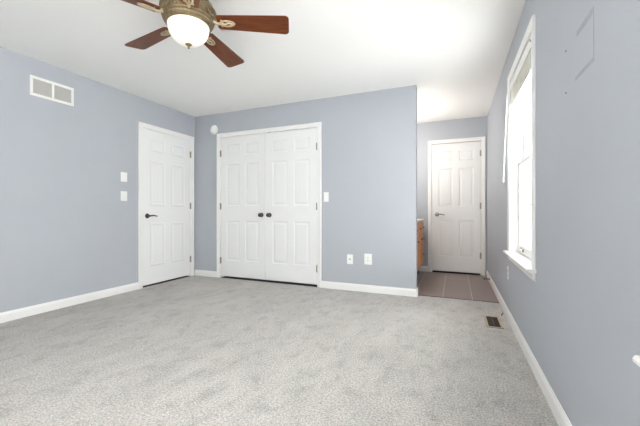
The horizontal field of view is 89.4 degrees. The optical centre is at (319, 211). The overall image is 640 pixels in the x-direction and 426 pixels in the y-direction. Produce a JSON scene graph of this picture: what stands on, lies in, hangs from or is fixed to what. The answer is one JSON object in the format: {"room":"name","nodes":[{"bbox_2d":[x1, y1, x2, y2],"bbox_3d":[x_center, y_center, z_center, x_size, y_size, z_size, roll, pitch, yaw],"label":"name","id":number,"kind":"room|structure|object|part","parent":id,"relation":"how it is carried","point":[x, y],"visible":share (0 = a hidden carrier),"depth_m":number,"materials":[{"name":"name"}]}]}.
{"room":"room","nodes":[
{"label":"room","id":0,"kind":"room"},
{"bbox_2d":[0,46,194,312],"bbox_3d":[-2.745,-0.238,3.300,0.200,2.440,5.356,0,0,23],"label":"wall","id":1,"kind":"structure","parent":0,"point":[67,230],"depth_m":3.34,"materials":[{"name":"blue paint"}]},
{"bbox_2d":[29,74,73,106],"bbox_3d":[-2.663,-1.198,3.226,0.008,0.190,0.382,0,0,23],"label":"air vent","id":2,"kind":"object","parent":1,"relation":"in","point":[38,87],"visible":1,"depth_m":3.21,"materials":[{"name":"white plastic"}]},
{"bbox_2d":[33,78,51,97],"bbox_3d":[-2.698,-1.198,3.145,0.007,0.138,0.154,0,0,23],"label":"grille","id":3,"kind":"object","parent":2,"relation":"attached to","point":[41,89],"depth_m":3.14,"materials":[{"name":"white metal"}]},
{"bbox_2d":[54,85,70,102],"bbox_3d":[-2.630,-1.198,3.307,0.007,0.138,0.154,0,0,23],"label":"grille","id":4,"kind":"object","parent":2,"relation":"attached to","point":[61,95],"depth_m":3.30,"materials":[{"name":"white metal"}]},
{"bbox_2d":[0,282,138,322],"bbox_3d":[-2.960,0.938,2.507,0.014,0.088,3.447,0,0,23],"label":"baseboard","id":5,"kind":"structure","parent":1,"relation":"attached to","point":[6,316],"depth_m":3.30,"materials":[{"name":"white paint"}]},
{"bbox_2d":[121,191,126,200],"bbox_3d":[-2.369,-0.188,3.918,0.017,0.116,0.082,0,0,23],"label":"light switch","id":6,"kind":"object","parent":1,"relation":"attached to","point":[123,193],"visible":1,"depth_m":3.91,"materials":[{"name":"white plastic"}]},
{"bbox_2d":[121,172,126,181],"bbox_3d":[-2.369,-0.418,3.918,0.017,0.116,0.082,0,0,23],"label":"light switch","id":7,"kind":"object","parent":1,"relation":"attached to","point":[123,174],"visible":1,"depth_m":3.91,"materials":[{"name":"white plastic"}]},
{"bbox_2d":[138,121,193,288],"bbox_3d":[-2.167,-0.080,4.552,0.137,2.123,0.938,0,0,23],"label":"door frame","id":8,"kind":"structure","parent":1,"relation":"attached to","point":[141,125],"depth_m":4.14,"materials":[{"name":"white paint"}]},
{"bbox_2d":[143,128,190,285],"bbox_3d":[-2.107,-0.060,4.532,0.101,2.034,0.821,0,0,23],"label":"door","id":9,"kind":"structure","parent":1,"relation":"in","point":[166,158],"depth_m":4.49,"materials":[{"name":"white paint"}]},
{"bbox_2d":[0,0,525,122],"bbox_3d":[-0.553,-1.518,2.974,4.496,0.120,6.444,0,0,23],"label":"ceiling","id":10,"kind":"structure","parent":0,"point":[455,52],"depth_m":2.93,"materials":[{"name":"white paint"}]},
{"bbox_2d":[122,0,288,66],"bbox_3d":[-0.888,-1.270,2.188,1.284,0.373,1.284,0,0,23],"label":"ceiling fan","id":11,"kind":"object","parent":10,"relation":"hanging from","point":[190,23],"visible":1,"depth_m":2.14,"materials":[{"name":"brown wood"}]},
{"bbox_3d":[-1.199,-1.270,1.882,0.480,0.039,0.158,0,0,-40],"label":"fan blade","id":12,"kind":"part","parent":11,"relation":"part of","materials":[{"name":"brown wood"}]},
{"bbox_3d":[-1.238,-1.270,2.380,0.480,0.039,0.158,0,0,32],"label":"fan blade","id":13,"kind":"part","parent":11,"relation":"part of","materials":[{"name":"brown wood"}]},
{"bbox_3d":[-0.875,-1.177,2.158,0.264,0.125,0.264,0,0,23],"label":"lamp shade","id":14,"kind":"part","parent":11,"relation":"part of","materials":[{"name":"white glass"}]},
{"bbox_3d":[-0.713,-1.270,1.765,0.158,0.039,0.480,0,0,-22],"label":"fan blade","id":15,"kind":"part","parent":11,"relation":"part of","materials":[{"name":"brown wood"}]},
{"bbox_3d":[-0.776,-1.270,2.571,0.158,0.039,0.480,0,0,14],"label":"fan blade","id":16,"kind":"part","parent":11,"relation":"part of","materials":[{"name":"brown wood"}]},
{"bbox_3d":[-0.452,-1.270,2.191,0.480,0.039,0.158,0,0,-4],"label":"fan blade","id":17,"kind":"part","parent":11,"relation":"part of","materials":[{"name":"brown wood"}]},
{"bbox_2d":[0,271,558,425],"bbox_3d":[-0.553,1.042,2.974,4.496,0.120,6.444,0,0,23],"label":"floor","id":18,"kind":"structure","parent":0,"point":[194,350],"depth_m":2.13,"materials":[{"name":"grey carpet"}]},
{"bbox_2d":[143,276,188,287],"bbox_3d":[-2.175,0.980,4.555,0.104,0.004,0.812,0,0,23],"label":"threshold","id":19,"kind":"object","parent":18,"relation":"on","point":[183,276],"visible":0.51,"depth_m":4.52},
{"bbox_2d":[221,276,316,286],"bbox_3d":[-0.734,0.980,4.559,1.557,0.004,0.104,0,0,23],"label":"threshold","id":20,"kind":"object","parent":18,"relation":"on","point":[261,280],"visible":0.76,"depth_m":4.52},
{"bbox_2d":[417,219,423,274],"bbox_3d":[1.149,0.549,4.622,0.576,0.865,1.417,0,0,23],"label":"bathroom vanity","id":21,"kind":"object","parent":18,"relation":"on","point":[420,224],"visible":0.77,"depth_m":4.63,"materials":[{"name":"brown wood"}]},
{"bbox_3d":[1.206,0.572,4.103,0.020,0.460,0.426,0,0,23],"label":"door","id":22,"kind":"part","parent":21,"relation":"part of","materials":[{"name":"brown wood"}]},
{"bbox_3d":[1.384,0.572,4.529,0.020,0.460,0.426,0,0,23],"label":"door","id":23,"kind":"part","parent":21,"relation":"part of","materials":[{"name":"brown wood"}]},
{"bbox_3d":[1.384,0.242,4.529,0.020,0.150,0.426,0,0,23],"label":"drawer","id":24,"kind":"part","parent":21,"relation":"part of","materials":[{"name":"brown wood"}]},
{"bbox_3d":[1.562,0.652,4.955,0.020,0.300,0.426,0,0,23],"label":"drawer","id":25,"kind":"part","parent":21,"relation":"part of","materials":[{"name":"brown wood"}]},
{"bbox_2d":[432,271,479,274],"bbox_3d":[2.171,0.980,5.175,0.711,0.004,0.104,0,0,23],"label":"threshold","id":26,"kind":"object","parent":18,"relation":"on","point":[432,271],"visible":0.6,"depth_m":5.19,"materials":[{"name":"black"}]},
{"bbox_2d":[420,295,498,302],"bbox_3d":[1.534,0.982,3.645,0.853,0.008,0.022,0,0,23],"label":"threshold","id":27,"kind":"object","parent":18,"relation":"on","point":[420,295],"visible":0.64,"depth_m":3.64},
{"bbox_2d":[483,315,503,328],"bbox_3d":[1.539,0.979,2.877,0.132,0.006,0.330,0,0,23],"label":"floor vent","id":28,"kind":"object","parent":18,"relation":"in","point":[491,321],"visible":1,"depth_m":2.86,"materials":[{"name":"brown metal"}]},
{"bbox_2d":[195,85,416,288],"bbox_3d":[-0.350,-0.238,4.769,3.489,2.440,0.800,0,0,23],"label":"wall","id":29,"kind":"structure","parent":0,"point":[369,139],"depth_m":4.01,"materials":[{"name":"blue paint"}]},
{"bbox_2d":[195,270,216,277],"bbox_3d":[-1.732,0.938,4.905,0.425,0.088,0.014,0,0,23],"label":"baseboard","id":30,"kind":"structure","parent":29,"relation":"attached to","point":[206,273],"depth_m":4.89,"materials":[{"name":"white paint"}]},
{"bbox_2d":[210,125,217,134],"bbox_3d":[-1.592,-1.222,4.830,0.144,0.144,0.043,0,0,23],"label":"detector","id":31,"kind":"object","parent":29,"relation":"attached to","point":[214,129],"visible":1,"depth_m":4.81,"materials":[{"name":"white plastic"}]},
{"bbox_2d":[220,133,265,279],"bbox_3d":[-1.127,-0.070,4.644,0.785,2.041,0.100,0,0,23],"label":"door","id":32,"kind":"structure","parent":29,"relation":"in","point":[243,158],"depth_m":4.64,"materials":[{"name":"white paint"}]},
{"bbox_2d":[217,122,321,287],"bbox_3d":[-0.738,-0.087,4.551,1.683,2.138,0.137,0,0,23],"label":"door frame","id":33,"kind":"structure","parent":29,"relation":"attached to","point":[318,125],"depth_m":4.30,"materials":[{"name":"white paint"}]},
{"bbox_2d":[266,128,316,284],"bbox_3d":[-0.397,-0.073,4.340,0.785,2.046,0.100,0,0,23],"label":"door","id":34,"kind":"structure","parent":29,"relation":"in","point":[291,156],"depth_m":4.34,"materials":[{"name":"white paint"}]},
{"bbox_2d":[324,192,328,201],"bbox_3d":[0.077,-0.186,4.148,0.066,0.122,0.017,0,0,23],"label":"light switch","id":35,"kind":"object","parent":29,"relation":"attached to","point":[326,194],"visible":1,"depth_m":4.15,"materials":[{"name":"white plastic"}]},
{"bbox_2d":[347,254,352,263],"bbox_3d":[0.371,0.594,4.025,0.074,0.118,0.017,0,0,23],"label":"cable jack","id":36,"kind":"object","parent":29,"relation":"attached to","point":[349,257],"visible":1,"depth_m":4.03,"materials":[{"name":"white plastic"}]},
{"bbox_2d":[364,254,371,264],"bbox_3d":[0.585,0.580,3.940,0.094,0.132,0.009,0,0,23],"label":"wall outlet","id":37,"kind":"object","parent":29,"relation":"attached to","point":[367,257],"visible":1,"depth_m":3.94,"materials":[{"name":"white plastic"}]},
{"bbox_2d":[321,281,417,296],"bbox_3d":[0.590,0.938,4.000,1.191,0.088,0.134,0,0,23],"label":"baseboard","id":38,"kind":"structure","parent":29,"relation":"attached to","point":[324,284],"depth_m":3.92,"materials":[{"name":"white paint"}]},
{"bbox_2d":[417,116,486,275],"bbox_3d":[1.870,-0.238,5.346,1.572,2.440,0.200,0,0,23],"label":"wall","id":39,"kind":"structure","parent":0,"point":[477,126],"depth_m":5.26,"materials":[{"name":"blue paint"}]},
{"bbox_2d":[419,266,427,271],"bbox_3d":[1.478,0.938,5.394,0.612,0.088,0.014,0,0,23],"label":"baseboard","id":40,"kind":"structure","parent":39,"relation":"attached to","point":[422,268],"depth_m":5.29,"materials":[{"name":"white paint"}]},
{"bbox_2d":[432,141,480,272],"bbox_3d":[2.148,-0.066,5.106,0.720,2.036,0.101,0,0,23],"label":"door","id":41,"kind":"structure","parent":39,"relation":"in","point":[456,167],"depth_m":5.12,"materials":[{"name":"white paint"}]},
{"bbox_2d":[428,136,484,275],"bbox_3d":[2.168,-0.085,5.167,0.837,2.133,0.137,0,0,23],"label":"door frame","id":42,"kind":"structure","parent":39,"relation":"attached to","point":[471,139],"depth_m":5.08,"materials":[{"name":"white paint"}]},
{"bbox_2d":[487,0,639,425],"bbox_3d":[1.461,-0.238,2.145,0.140,2.440,6.424,0,0,23],"label":"wall","id":43,"kind":"structure","parent":0,"point":[579,319],"depth_m":1.23,"materials":[{"name":"blue paint"}]},
{"bbox_2d":[503,14,536,281],"bbox_3d":[1.549,-0.387,2.423,0.189,1.631,1.069,0,0,23],"label":"window","id":44,"kind":"structure","parent":43,"relation":"in","point":[518,251],"depth_m":2.76,"materials":[{"name":"white paint"}]},
{"bbox_2d":[503,38,530,181],"bbox_3d":[1.509,-0.693,2.466,0.098,0.858,0.912,0,0,23],"label":"window blind","id":45,"kind":"object","parent":44,"relation":"attached to","point":[522,76],"visible":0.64,"depth_m":2.44,"materials":[{"name":"white plastic"}]},
{"bbox_3d":[1.527,-0.936,2.432,0.028,0.016,0.851,0,0,23],"label":"rail","id":46,"kind":"part","parent":45,"relation":"part of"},
{"bbox_3d":[1.520,0.363,2.435,0.125,0.022,1.069,0,0,23],"label":"sill","id":47,"kind":"part","parent":44,"relation":"part of","materials":[{"name":"white paint"}]},
{"bbox_3d":[1.575,-0.041,2.412,0.030,0.771,0.867,0,0,23],"label":"sash","id":48,"kind":"part","parent":44,"relation":"part of","materials":[{"name":"white paint"}]},
{"bbox_3d":[1.607,-0.756,2.399,0.030,0.741,0.867,0,0,23],"label":"sash","id":49,"kind":"part","parent":44,"relation":"part of","materials":[{"name":"white paint"}]},
{"bbox_2d":[486,271,571,425],"bbox_3d":[1.371,0.938,2.128,0.014,0.088,6.084,0,0,23],"label":"baseboard","id":50,"kind":"structure","parent":43,"relation":"attached to","point":[552,400],"depth_m":1.91,"materials":[{"name":"white paint"}]},
{"bbox_2d":[575,6,593,80],"bbox_3d":[1.002,-0.629,1.228,0.001,0.194,0.191,0,0,23],"label":"wall patch","id":51,"kind":"structure","parent":43,"relation":"attached to","point":[591,12],"depth_m":1.20,"materials":[{"name":"grey paint"}]},
{"bbox_2d":[632,355,639,366],"bbox_3d":[0.552,-0.387,0.034,0.189,1.631,1.572,0,0,23],"label":"window","id":52,"kind":"structure","parent":43,"relation":"in","point":[636,359],"depth_m":0.78,"materials":[{"name":"white paint"}]}
]}

